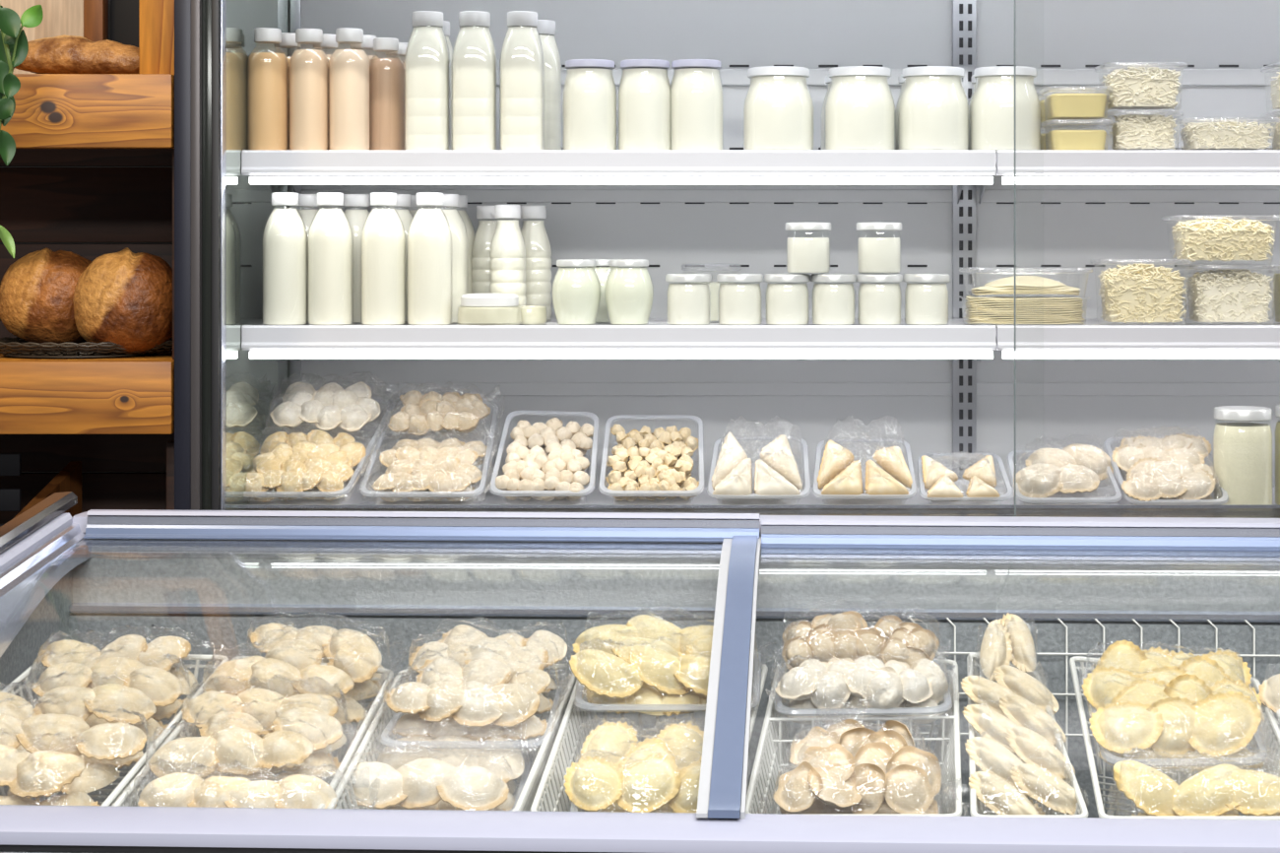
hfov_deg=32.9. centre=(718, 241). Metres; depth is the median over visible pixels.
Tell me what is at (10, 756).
dumpling
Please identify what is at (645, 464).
dumpling
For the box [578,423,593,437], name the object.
dough ball
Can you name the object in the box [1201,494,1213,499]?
dumpling
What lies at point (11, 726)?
dumpling
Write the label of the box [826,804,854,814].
dumpling
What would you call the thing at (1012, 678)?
dumpling
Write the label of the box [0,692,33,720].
dumpling
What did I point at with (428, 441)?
dumpling
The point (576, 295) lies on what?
jar
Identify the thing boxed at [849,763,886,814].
dumpling
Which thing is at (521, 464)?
dough ball
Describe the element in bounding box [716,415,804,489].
film
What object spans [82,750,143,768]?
dumpling
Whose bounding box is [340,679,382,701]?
dumpling
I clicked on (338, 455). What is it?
dumpling
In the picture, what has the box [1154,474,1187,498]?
dumpling
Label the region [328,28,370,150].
milk bottle
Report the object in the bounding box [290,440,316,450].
dumpling
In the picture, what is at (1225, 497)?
food tray
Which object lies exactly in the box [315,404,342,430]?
dumpling
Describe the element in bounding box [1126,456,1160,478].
dumpling
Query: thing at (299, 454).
dumpling
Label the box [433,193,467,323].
milk bottle
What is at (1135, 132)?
shredded cheese
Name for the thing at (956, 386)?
refrigerator
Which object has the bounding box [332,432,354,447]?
dumpling
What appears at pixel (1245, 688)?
dumpling
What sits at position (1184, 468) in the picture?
dumpling
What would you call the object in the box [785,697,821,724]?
dumpling
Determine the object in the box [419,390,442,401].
dumpling
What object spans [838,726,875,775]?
dumpling
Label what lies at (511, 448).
dough ball
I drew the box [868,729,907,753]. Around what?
dumpling
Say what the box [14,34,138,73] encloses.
loaf
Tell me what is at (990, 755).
dumpling
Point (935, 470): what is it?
triangular pasty
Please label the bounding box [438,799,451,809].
dumpling
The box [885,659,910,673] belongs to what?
dumpling
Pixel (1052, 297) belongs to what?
pancake
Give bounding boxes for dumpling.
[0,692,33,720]
[0,713,23,748]
[0,744,30,785]
[0,794,43,805]
[6,786,41,798]
[7,750,84,797]
[15,712,90,756]
[16,744,30,753]
[31,661,92,697]
[33,685,95,721]
[39,791,99,805]
[40,639,100,667]
[61,762,119,793]
[74,721,146,760]
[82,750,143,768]
[83,683,156,724]
[85,713,116,727]
[87,656,145,688]
[98,634,147,661]
[116,716,168,740]
[122,665,182,706]
[136,636,191,671]
[137,771,203,806]
[148,736,219,777]
[151,698,185,720]
[168,666,197,696]
[181,690,242,728]
[187,775,250,807]
[198,710,262,737]
[204,655,265,695]
[210,769,229,775]
[211,726,264,774]
[223,779,279,807]
[225,771,274,780]
[229,767,282,774]
[237,687,286,734]
[243,657,300,698]
[245,472,269,491]
[250,622,298,653]
[252,451,274,472]
[254,487,276,502]
[256,457,283,473]
[259,431,288,453]
[260,729,314,769]
[261,469,284,488]
[264,639,321,670]
[266,442,292,452]
[269,693,338,731]
[270,400,304,427]
[270,448,292,460]
[270,768,321,781]
[272,706,342,750]
[274,471,303,491]
[274,773,337,808]
[277,497,297,500]
[280,458,306,472]
[282,382,316,401]
[282,750,340,777]
[284,432,307,446]
[287,390,313,405]
[289,447,309,463]
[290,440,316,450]
[291,664,354,698]
[295,625,337,657]
[299,399,324,423]
[301,471,322,491]
[302,485,319,499]
[304,448,329,461]
[304,458,330,473]
[306,429,333,447]
[311,388,333,405]
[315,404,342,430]
[315,443,339,453]
[315,733,346,754]
[316,469,343,491]
[317,382,343,392]
[318,490,339,500]
[320,656,329,662]
[321,628,378,660]
[324,450,352,466]
[326,640,382,683]
[327,460,353,481]
[331,388,359,410]
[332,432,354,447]
[333,697,367,724]
[338,403,371,431]
[338,442,366,467]
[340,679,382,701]
[342,761,407,809]
[344,381,371,397]
[356,396,380,423]
[371,664,386,683]
[372,472,394,490]
[374,805,399,809]
[376,735,434,769]
[379,448,396,467]
[381,489,402,502]
[384,458,414,473]
[385,681,430,713]
[387,411,410,432]
[390,471,415,491]
[391,439,417,449]
[391,712,434,736]
[394,446,419,460]
[396,757,454,809]
[399,389,422,405]
[400,403,420,417]
[400,802,439,809]
[403,806,435,809]
[407,412,430,435]
[407,488,428,502]
[408,640,447,673]
[410,458,435,475]
[411,469,432,490]
[416,437,440,448]
[416,655,462,685]
[417,445,439,464]
[417,680,463,721]
[418,398,441,414]
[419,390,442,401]
[420,734,481,767]
[425,410,444,431]
[426,716,471,738]
[427,471,451,491]
[428,489,445,501]
[433,454,460,475]
[436,399,457,417]
[436,765,509,810]
[437,438,464,450]
[438,446,460,457]
[438,624,488,644]
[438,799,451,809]
[440,411,460,431]
[442,391,462,401]
[442,806,461,810]
[445,485,474,501]
[447,641,471,670]
[448,472,471,491]
[450,680,502,726]
[451,462,481,483]
[453,397,472,415]
[455,411,479,433]
[455,448,478,463]
[460,441,486,457]
[460,658,511,687]
[461,392,482,401]
[464,637,514,665]
[465,723,509,740]
[471,400,490,419]
[471,456,483,466]
[477,735,524,783]
[490,807,506,810]
[491,683,539,726]
[494,633,526,648]
[496,791,515,810]
[503,714,547,740]
[504,645,548,676]
[505,666,550,694]
[507,779,515,793]
[524,629,567,667]
[533,693,553,714]
[541,677,557,693]
[563,755,623,811]
[569,648,642,698]
[572,624,637,655]
[579,720,638,767]
[584,804,628,812]
[585,690,636,713]
[605,469,621,484]
[606,454,621,467]
[607,482,623,497]
[610,424,625,435]
[610,636,679,661]
[611,444,625,454]
[611,459,627,472]
[613,446,628,454]
[613,496,625,500]
[615,450,629,462]
[616,431,629,444]
[616,753,681,812]
[617,479,627,490]
[618,736,676,772]
[621,437,635,448]
[624,469,637,481]
[624,496,638,501]
[625,484,638,497]
[626,478,639,487]
[626,614,681,652]
[627,445,639,457]
[627,458,640,470]
[627,646,691,695]
[628,428,640,438]
[629,455,642,460]
[632,432,642,445]
[633,465,645,478]
[633,687,669,715]
[638,438,649,447]
[638,459,651,468]
[638,474,649,486]
[638,482,650,490]
[639,425,652,438]
[639,447,650,458]
[640,682,665,694]
[642,434,656,445]
[644,452,658,464]
[644,466,656,478]
[645,496,656,500]
[648,439,664,448]
[648,477,659,484]
[649,447,660,454]
[649,481,660,490]
[650,805,674,812]
[651,457,663,469]
[652,427,665,439]
[655,461,668,472]
[656,449,667,461]
[656,469,670,481]
[656,721,703,771]
[657,431,672,445]
[658,479,670,490]
[660,444,673,454]
[660,689,700,715]
[664,452,677,466]
[664,476,676,486]
[665,425,679,434]
[666,466,678,476]
[667,759,701,812]
[669,441,679,446]
[669,483,682,490]
[670,431,682,443]
[671,471,683,483]
[672,445,681,456]
[673,653,710,696]
[674,459,683,471]
[675,471,686,484]
[678,441,687,448]
[678,453,693,463]
[678,625,713,655]
[679,427,691,441]
[679,460,694,474]
[680,445,695,456]
[680,486,690,500]
[684,436,698,449]
[684,476,698,487]
[685,483,697,497]
[685,635,750,656]
[697,693,706,703]
[773,761,823,812]
[774,666,819,700]
[779,798,827,814]
[781,636,814,669]
[782,621,814,642]
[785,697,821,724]
[789,725,838,766]
[798,658,830,676]
[802,743,855,781]
[805,623,832,639]
[807,630,834,662]
[807,763,861,807]
[810,613,832,629]
[810,670,850,707]
[816,703,850,724]
[823,613,860,635]
[825,657,856,695]
[826,718,865,737]
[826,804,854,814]
[831,630,858,660]
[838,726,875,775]
[841,610,867,628]
[842,666,873,700]
[847,696,880,722]
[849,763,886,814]
[853,654,885,670]
[853,741,895,773]
[854,630,886,660]
[855,627,880,634]
[861,666,903,708]
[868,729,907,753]
[873,615,902,641]
[874,800,892,814]
[877,719,915,747]
[879,702,905,722]
[880,637,909,663]
[884,764,934,814]
[884,797,938,814]
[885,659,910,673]
[886,745,941,795]
[887,627,912,645]
[897,668,933,703]
[898,622,922,631]
[902,698,942,723]
[905,645,929,667]
[907,627,939,660]
[910,657,948,703]
[960,675,1015,717]
[961,704,1018,753]
[964,736,1023,788]
[968,770,1038,815]
[979,618,1012,681]
[993,664,1058,713]
[998,694,1066,745]
[1001,612,1036,672]
[1004,726,1075,778]
[1010,763,1086,815]
[1024,795,1044,815]
[1082,665,1140,709]
[1088,700,1163,754]
[1094,639,1148,675]
[1099,748,1160,768]
[1110,677,1168,704]
[1111,444,1146,471]
[1112,760,1179,816]
[1120,436,1141,447]
[1121,475,1163,501]
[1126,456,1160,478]
[1131,812,1155,816]
[1133,435,1162,448]
[1137,443,1170,461]
[1137,645,1174,675]
[1138,665,1186,684]
[1146,696,1196,758]
[1149,747,1182,770]
[1152,460,1182,479]
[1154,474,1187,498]
[1159,432,1193,449]
[1163,673,1213,703]
[1164,448,1205,464]
[1168,649,1194,666]
[1170,459,1197,479]
[1171,763,1240,816]
[1176,467,1215,499]
[1177,654,1230,687]
[1181,750,1212,771]
[1183,434,1212,457]
[1188,691,1261,757]
[1193,463,1214,478]
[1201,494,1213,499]
[1202,649,1251,684]
[1210,678,1261,705]
[1216,811,1240,816]
[1217,748,1264,768]
[1224,768,1279,816]
[1254,813,1279,816]
[1258,673,1279,712]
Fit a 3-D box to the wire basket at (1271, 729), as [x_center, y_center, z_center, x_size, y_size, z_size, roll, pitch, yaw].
[0.560,0.666,2.616,0.239,0.231,0.510,0,0,5]
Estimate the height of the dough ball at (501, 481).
0.027 m
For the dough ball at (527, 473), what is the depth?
3.81 m
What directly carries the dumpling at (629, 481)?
on the dumpling at (628, 498)
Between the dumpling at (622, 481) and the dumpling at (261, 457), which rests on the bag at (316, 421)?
the dumpling at (261, 457)
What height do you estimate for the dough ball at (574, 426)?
0.028 m
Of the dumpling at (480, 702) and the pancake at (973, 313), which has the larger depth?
the pancake at (973, 313)
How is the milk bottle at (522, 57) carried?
on the refrigerator at (956, 386)
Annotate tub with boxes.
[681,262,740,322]
[959,266,1092,297]
[959,295,1089,326]
[1037,91,1098,126]
[1039,124,1100,150]
[1089,258,1189,324]
[1094,62,1186,113]
[1102,110,1183,150]
[1161,215,1279,263]
[1174,117,1279,147]
[1176,263,1279,324]
[1261,63,1279,113]
[1261,110,1279,123]
[1266,263,1279,324]
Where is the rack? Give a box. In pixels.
[0,0,174,523]
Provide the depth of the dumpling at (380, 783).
2.51 m
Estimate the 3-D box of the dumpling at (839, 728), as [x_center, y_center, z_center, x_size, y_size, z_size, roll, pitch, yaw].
[0.149,0.583,2.520,0.056,0.054,0.026,0,0,10]
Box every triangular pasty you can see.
[711,431,747,490]
[712,457,752,495]
[753,458,800,495]
[760,434,802,489]
[817,439,854,489]
[821,459,863,494]
[864,459,908,494]
[873,446,912,488]
[921,454,958,489]
[926,474,963,497]
[962,454,996,487]
[965,475,999,497]
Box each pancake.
[964,302,1083,305]
[964,304,1083,307]
[964,309,1084,313]
[965,296,1082,300]
[965,300,1082,304]
[965,305,1082,309]
[965,307,1082,311]
[965,311,1083,315]
[965,313,1082,317]
[965,315,1082,319]
[965,316,1084,320]
[965,318,1082,322]
[965,320,1083,323]
[966,298,1083,302]
[970,289,1080,293]
[971,286,1080,291]
[971,291,1079,295]
[984,275,1066,287]
[984,285,1069,289]
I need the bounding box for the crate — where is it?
[0,452,81,526]
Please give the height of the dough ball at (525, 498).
0.029 m
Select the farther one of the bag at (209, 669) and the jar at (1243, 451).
the jar at (1243, 451)
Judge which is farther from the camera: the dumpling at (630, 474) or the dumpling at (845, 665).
the dumpling at (630, 474)
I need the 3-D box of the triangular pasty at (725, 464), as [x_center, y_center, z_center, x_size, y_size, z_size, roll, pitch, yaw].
[0.024,0.389,3.839,0.050,0.097,0.109,0,0,18]
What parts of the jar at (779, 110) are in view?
lid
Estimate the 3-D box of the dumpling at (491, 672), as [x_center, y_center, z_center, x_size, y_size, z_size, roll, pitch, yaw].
[-0.292,0.539,2.688,0.070,0.040,0.050,0,0,13]
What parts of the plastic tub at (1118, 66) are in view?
tub lid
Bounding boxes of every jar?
[551,258,601,324]
[562,59,617,150]
[585,258,619,321]
[604,258,653,324]
[617,59,670,150]
[665,273,711,324]
[670,59,723,150]
[716,273,763,324]
[743,65,814,150]
[764,273,810,324]
[785,222,831,273]
[810,273,856,324]
[820,74,831,150]
[824,65,895,150]
[856,222,901,273]
[856,273,902,324]
[894,74,905,150]
[897,65,968,150]
[903,273,949,324]
[967,74,976,150]
[969,65,1041,152]
[1213,405,1272,504]
[1274,404,1279,504]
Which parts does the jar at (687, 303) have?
lid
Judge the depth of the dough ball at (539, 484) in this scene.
3.79 m
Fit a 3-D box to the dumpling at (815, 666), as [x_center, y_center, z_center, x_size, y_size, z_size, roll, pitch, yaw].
[0.118,0.550,2.721,0.044,0.045,0.043,0,0,42]
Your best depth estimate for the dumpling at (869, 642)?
2.75 m
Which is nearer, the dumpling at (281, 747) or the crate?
the dumpling at (281, 747)
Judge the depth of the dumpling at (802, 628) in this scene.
2.83 m
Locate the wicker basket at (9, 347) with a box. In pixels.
[0,336,172,357]
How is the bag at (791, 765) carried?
in the wire basket at (773, 752)
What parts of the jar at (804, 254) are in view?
lid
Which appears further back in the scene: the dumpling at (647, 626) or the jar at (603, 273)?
the jar at (603, 273)
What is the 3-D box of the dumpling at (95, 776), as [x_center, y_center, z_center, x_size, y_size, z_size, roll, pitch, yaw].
[-0.747,0.632,2.562,0.059,0.030,0.083,0,0,19]
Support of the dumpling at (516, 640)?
in the bag at (410, 669)
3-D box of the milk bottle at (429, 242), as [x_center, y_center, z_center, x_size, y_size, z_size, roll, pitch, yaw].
[-0.509,0.031,3.815,0.079,0.234,0.079,0,0,16]
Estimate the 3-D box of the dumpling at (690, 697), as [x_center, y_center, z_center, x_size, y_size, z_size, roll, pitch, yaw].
[-0.042,0.571,2.695,0.088,0.028,0.054,0,0,-43]
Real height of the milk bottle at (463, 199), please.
0.234 m
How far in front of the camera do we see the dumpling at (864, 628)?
2.79 m
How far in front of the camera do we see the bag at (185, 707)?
2.63 m
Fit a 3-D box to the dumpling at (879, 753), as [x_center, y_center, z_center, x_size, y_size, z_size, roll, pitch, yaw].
[0.179,0.597,2.448,0.062,0.058,0.032,0,0,-16]
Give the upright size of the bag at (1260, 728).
0.111 m
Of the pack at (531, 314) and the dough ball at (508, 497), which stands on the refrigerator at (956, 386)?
the pack at (531, 314)
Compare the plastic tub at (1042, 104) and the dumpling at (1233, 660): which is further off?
the plastic tub at (1042, 104)
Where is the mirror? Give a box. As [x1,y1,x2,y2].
[226,0,290,510]
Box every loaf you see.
[0,247,91,345]
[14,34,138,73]
[73,247,172,352]
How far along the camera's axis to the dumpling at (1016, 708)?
2.63 m
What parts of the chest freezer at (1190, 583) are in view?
rail, lid frame, lid frame, lid frame, rail, rail, lid frame, lid frame, lid frame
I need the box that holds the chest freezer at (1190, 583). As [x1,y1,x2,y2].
[0,491,1279,852]
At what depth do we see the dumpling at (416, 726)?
2.64 m
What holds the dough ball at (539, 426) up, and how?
on the dough ball
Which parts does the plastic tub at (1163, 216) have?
tub lid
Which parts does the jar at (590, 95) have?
lid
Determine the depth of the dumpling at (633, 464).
3.84 m
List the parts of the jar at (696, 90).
lid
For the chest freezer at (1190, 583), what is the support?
on the floor
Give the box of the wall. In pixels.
[0,0,172,472]
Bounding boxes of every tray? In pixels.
[243,395,391,504]
[346,755,532,810]
[359,399,498,504]
[379,668,566,756]
[489,410,599,503]
[569,754,751,811]
[574,649,762,729]
[598,415,704,502]
[706,437,810,504]
[773,657,952,738]
[782,697,944,738]
[812,439,917,504]
[917,452,1013,504]
[1007,449,1122,504]
[1081,672,1268,784]
[1103,436,1228,504]
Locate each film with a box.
[569,603,775,703]
[571,713,750,809]
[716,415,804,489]
[821,415,907,476]
[925,449,1005,486]
[1016,433,1112,488]
[1111,426,1221,497]
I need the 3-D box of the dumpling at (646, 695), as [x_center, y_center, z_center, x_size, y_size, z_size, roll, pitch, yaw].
[-0.088,0.570,2.699,0.052,0.028,0.088,0,0,-42]
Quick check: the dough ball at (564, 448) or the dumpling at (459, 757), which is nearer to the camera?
the dumpling at (459, 757)
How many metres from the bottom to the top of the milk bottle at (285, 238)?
0.234 m
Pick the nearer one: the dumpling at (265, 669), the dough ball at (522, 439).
the dumpling at (265, 669)
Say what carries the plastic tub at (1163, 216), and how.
on the plastic tub at (1183, 264)
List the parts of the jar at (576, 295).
lid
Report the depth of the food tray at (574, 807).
2.55 m
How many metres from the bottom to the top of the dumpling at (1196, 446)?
0.051 m
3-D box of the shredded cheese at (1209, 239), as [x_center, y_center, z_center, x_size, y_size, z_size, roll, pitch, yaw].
[0.890,-0.004,3.836,0.163,0.081,0.133,0,0,0]
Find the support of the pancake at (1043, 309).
on the pancake at (1056, 311)
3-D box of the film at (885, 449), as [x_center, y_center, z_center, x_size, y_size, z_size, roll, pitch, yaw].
[0.255,0.378,3.850,0.163,0.132,0.165,0,0,0]
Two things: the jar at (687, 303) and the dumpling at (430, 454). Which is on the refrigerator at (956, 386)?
the jar at (687, 303)
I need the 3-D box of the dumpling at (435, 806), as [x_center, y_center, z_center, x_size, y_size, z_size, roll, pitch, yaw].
[-0.351,0.664,2.576,0.057,0.027,0.072,0,0,28]
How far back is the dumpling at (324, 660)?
2.87 m
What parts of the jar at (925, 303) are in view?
lid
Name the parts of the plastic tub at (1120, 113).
tub lid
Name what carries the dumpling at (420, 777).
in the bag at (373, 742)
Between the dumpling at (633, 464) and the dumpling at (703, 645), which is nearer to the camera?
the dumpling at (703, 645)
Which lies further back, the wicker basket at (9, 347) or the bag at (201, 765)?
the wicker basket at (9, 347)
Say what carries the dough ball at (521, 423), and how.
on the dough ball
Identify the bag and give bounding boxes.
[0,624,220,805]
[125,759,376,808]
[143,674,374,787]
[195,609,413,729]
[256,421,385,493]
[264,371,399,435]
[348,722,536,792]
[367,428,497,480]
[375,616,574,746]
[379,381,505,437]
[765,598,955,709]
[769,715,964,814]
[975,616,1074,813]
[1075,639,1268,764]
[1111,746,1279,816]
[1254,662,1279,726]
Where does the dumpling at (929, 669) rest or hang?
on the dumpling at (929, 702)
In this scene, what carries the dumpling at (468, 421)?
in the bag at (447, 381)
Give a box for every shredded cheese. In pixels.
[1097,261,1186,323]
[1101,66,1180,109]
[1109,113,1177,150]
[1171,217,1274,261]
[1180,120,1273,150]
[1185,267,1273,322]
[1270,71,1279,109]
[1270,116,1279,150]
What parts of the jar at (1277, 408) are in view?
lid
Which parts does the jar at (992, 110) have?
lid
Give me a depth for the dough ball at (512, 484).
3.78 m
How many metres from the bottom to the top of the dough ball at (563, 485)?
0.027 m
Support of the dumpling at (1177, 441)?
on the dumpling
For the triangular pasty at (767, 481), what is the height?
0.067 m
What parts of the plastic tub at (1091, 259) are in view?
tub lid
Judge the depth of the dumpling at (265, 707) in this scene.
2.65 m
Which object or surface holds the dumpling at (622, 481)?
on the dumpling at (619, 497)
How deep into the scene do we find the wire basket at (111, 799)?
2.78 m
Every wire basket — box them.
[0,653,228,806]
[112,655,393,808]
[326,663,576,811]
[530,663,767,813]
[745,658,961,816]
[966,652,1087,817]
[1069,655,1279,820]
[1272,708,1279,728]
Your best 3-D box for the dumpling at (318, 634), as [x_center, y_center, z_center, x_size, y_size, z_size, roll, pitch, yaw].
[-0.537,0.530,2.874,0.077,0.039,0.049,0,0,8]
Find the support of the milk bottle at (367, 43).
on the refrigerator at (956, 386)
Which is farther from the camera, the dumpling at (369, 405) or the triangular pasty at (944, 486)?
the dumpling at (369, 405)
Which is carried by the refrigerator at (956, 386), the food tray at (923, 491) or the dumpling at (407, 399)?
the food tray at (923, 491)
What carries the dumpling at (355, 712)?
in the bag at (209, 669)
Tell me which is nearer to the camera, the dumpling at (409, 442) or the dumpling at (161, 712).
the dumpling at (161, 712)
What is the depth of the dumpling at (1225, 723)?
2.56 m
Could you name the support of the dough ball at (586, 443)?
on the dough ball at (577, 436)
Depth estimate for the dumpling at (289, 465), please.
3.82 m
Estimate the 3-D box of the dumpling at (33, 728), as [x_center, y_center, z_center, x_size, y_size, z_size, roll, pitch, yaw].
[-0.790,0.589,2.577,0.088,0.050,0.049,0,0,-21]
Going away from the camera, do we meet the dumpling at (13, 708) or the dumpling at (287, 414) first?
the dumpling at (13, 708)
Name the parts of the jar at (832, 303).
lid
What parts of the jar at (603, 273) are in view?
lid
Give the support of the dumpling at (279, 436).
in the bag at (316, 421)
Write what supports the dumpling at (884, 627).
in the bag at (821, 599)
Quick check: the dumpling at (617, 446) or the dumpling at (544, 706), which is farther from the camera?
the dumpling at (617, 446)
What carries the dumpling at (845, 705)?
in the food tray at (780, 705)
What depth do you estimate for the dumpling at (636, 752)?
2.56 m
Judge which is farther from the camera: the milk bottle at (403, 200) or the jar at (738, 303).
the milk bottle at (403, 200)
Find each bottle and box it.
[247,27,288,150]
[262,192,307,324]
[274,32,300,150]
[288,28,329,150]
[294,193,319,323]
[307,192,353,324]
[313,33,338,150]
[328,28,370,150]
[343,193,369,323]
[350,34,379,62]
[360,192,406,324]
[369,37,405,150]
[384,42,408,147]
[384,193,413,323]
[402,194,427,217]
[404,10,450,150]
[406,192,452,324]
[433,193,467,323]
[442,20,453,150]
[443,194,475,293]
[451,10,497,150]
[471,205,497,293]
[489,204,526,306]
[499,10,544,150]
[520,205,552,321]
[536,19,562,150]
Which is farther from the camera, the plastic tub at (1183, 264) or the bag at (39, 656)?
the plastic tub at (1183, 264)
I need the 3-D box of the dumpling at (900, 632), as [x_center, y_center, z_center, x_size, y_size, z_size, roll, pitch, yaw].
[0.235,0.520,2.791,0.035,0.045,0.034,0,0,20]
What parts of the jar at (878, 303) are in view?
lid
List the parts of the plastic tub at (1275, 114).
tub lid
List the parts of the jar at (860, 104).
lid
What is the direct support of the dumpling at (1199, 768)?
in the food tray at (1260, 756)
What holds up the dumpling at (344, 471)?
on the dumpling at (331, 481)
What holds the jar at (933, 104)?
on the refrigerator at (956, 386)
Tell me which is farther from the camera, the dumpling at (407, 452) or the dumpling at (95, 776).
the dumpling at (407, 452)
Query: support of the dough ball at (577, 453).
on the dough ball
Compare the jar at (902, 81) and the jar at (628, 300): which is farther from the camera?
the jar at (902, 81)
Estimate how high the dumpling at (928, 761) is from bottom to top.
0.062 m
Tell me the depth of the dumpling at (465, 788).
2.51 m
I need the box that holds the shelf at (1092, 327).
[995,318,1279,335]
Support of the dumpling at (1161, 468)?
on the dumpling at (1171, 486)
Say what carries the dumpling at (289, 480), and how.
in the bag at (316, 421)
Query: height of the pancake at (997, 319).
0.005 m
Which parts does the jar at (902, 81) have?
lid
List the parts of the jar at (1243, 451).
lid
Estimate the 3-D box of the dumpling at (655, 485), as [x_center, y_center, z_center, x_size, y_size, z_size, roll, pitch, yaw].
[-0.111,0.433,3.792,0.024,0.025,0.026,0,0,38]
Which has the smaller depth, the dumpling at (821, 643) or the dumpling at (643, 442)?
the dumpling at (821, 643)
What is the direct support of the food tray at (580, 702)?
in the wire basket at (550, 796)
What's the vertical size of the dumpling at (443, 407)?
0.039 m
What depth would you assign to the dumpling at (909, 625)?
2.83 m
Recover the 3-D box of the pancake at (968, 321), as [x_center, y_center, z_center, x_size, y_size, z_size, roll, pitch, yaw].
[0.540,0.143,3.840,0.203,0.005,0.153,0,0,0]
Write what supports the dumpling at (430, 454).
in the bag at (429, 428)
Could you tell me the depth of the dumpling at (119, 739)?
2.56 m
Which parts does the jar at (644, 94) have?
lid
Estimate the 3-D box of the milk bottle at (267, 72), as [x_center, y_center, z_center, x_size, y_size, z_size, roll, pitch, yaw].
[-0.793,-0.264,3.810,0.073,0.218,0.073,0,0,-21]
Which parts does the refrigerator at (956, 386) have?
post, post trim, post trim, post trim, price rail, price rail, sill, sill trim, price rail, price rail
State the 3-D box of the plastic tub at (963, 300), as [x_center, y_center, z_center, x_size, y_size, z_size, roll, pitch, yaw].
[0.540,0.123,3.840,0.220,0.050,0.183,0,0,0]
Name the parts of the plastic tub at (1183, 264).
tub lid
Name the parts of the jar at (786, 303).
lid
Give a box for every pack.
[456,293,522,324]
[517,305,547,324]
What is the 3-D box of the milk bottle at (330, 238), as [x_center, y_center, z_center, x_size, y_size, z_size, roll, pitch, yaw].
[-0.684,0.031,3.815,0.079,0.234,0.079,0,0,-1]
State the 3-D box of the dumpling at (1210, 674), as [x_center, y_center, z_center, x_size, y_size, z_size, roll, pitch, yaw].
[0.601,0.551,2.673,0.079,0.078,0.034,0,0,9]
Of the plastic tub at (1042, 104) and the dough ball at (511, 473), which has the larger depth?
the plastic tub at (1042, 104)
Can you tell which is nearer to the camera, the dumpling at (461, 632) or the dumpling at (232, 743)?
the dumpling at (232, 743)
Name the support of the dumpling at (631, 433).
on the dumpling
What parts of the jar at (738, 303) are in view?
lid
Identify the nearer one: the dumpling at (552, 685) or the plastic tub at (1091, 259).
the dumpling at (552, 685)
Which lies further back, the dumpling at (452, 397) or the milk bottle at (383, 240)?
the dumpling at (452, 397)
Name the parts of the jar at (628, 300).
lid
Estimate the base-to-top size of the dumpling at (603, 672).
0.054 m
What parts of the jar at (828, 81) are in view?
lid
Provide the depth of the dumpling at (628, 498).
3.80 m
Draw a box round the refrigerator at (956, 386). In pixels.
[174,0,1279,517]
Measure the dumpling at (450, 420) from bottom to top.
0.036 m
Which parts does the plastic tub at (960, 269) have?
tub lid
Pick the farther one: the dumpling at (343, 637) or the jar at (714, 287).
the jar at (714, 287)
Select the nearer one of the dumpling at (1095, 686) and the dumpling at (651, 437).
the dumpling at (1095, 686)
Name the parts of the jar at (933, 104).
lid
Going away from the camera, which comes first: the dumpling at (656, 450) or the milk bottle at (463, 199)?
the dumpling at (656, 450)
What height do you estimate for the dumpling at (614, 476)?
0.027 m
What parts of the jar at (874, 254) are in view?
lid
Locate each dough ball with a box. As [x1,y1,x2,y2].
[495,474,510,490]
[502,460,517,473]
[504,468,520,479]
[505,451,520,462]
[505,489,517,500]
[506,441,522,453]
[506,477,520,490]
[510,426,523,440]
[513,435,527,447]
[514,446,529,459]
[515,420,530,428]
[516,459,525,473]
[516,478,534,490]
[517,496,531,501]
[519,466,533,479]
[522,425,538,440]
[522,452,536,460]
[524,459,540,469]
[527,433,544,447]
[528,445,545,454]
[530,468,545,481]
[531,496,542,500]
[532,422,547,434]
[532,477,544,490]
[533,453,548,469]
[539,427,557,438]
[541,459,555,473]
[541,489,554,501]
[543,434,559,446]
[544,467,560,480]
[544,475,560,490]
[545,417,563,430]
[545,440,561,453]
[547,449,561,460]
[552,457,567,471]
[555,426,572,442]
[555,481,571,497]
[558,445,573,453]
[559,469,573,483]
[560,439,575,448]
[561,450,575,463]
[565,420,580,436]
[565,496,578,501]
[566,458,581,473]
[568,481,584,499]
[570,448,582,457]
[571,431,587,448]
[572,470,589,485]
[575,455,589,470]
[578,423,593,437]
[578,435,592,449]
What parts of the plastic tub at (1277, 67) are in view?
tub lid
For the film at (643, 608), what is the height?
0.099 m
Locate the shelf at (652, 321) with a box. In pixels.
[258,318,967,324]
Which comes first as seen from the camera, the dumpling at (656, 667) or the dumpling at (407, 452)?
the dumpling at (656, 667)
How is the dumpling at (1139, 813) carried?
on the bag at (1136, 748)
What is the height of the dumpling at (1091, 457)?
0.064 m
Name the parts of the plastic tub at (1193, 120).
tub lid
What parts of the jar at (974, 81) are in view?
lid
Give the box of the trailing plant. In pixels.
[0,4,43,257]
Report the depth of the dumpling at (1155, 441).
3.89 m
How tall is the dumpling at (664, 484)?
0.024 m
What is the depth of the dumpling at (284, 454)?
3.85 m

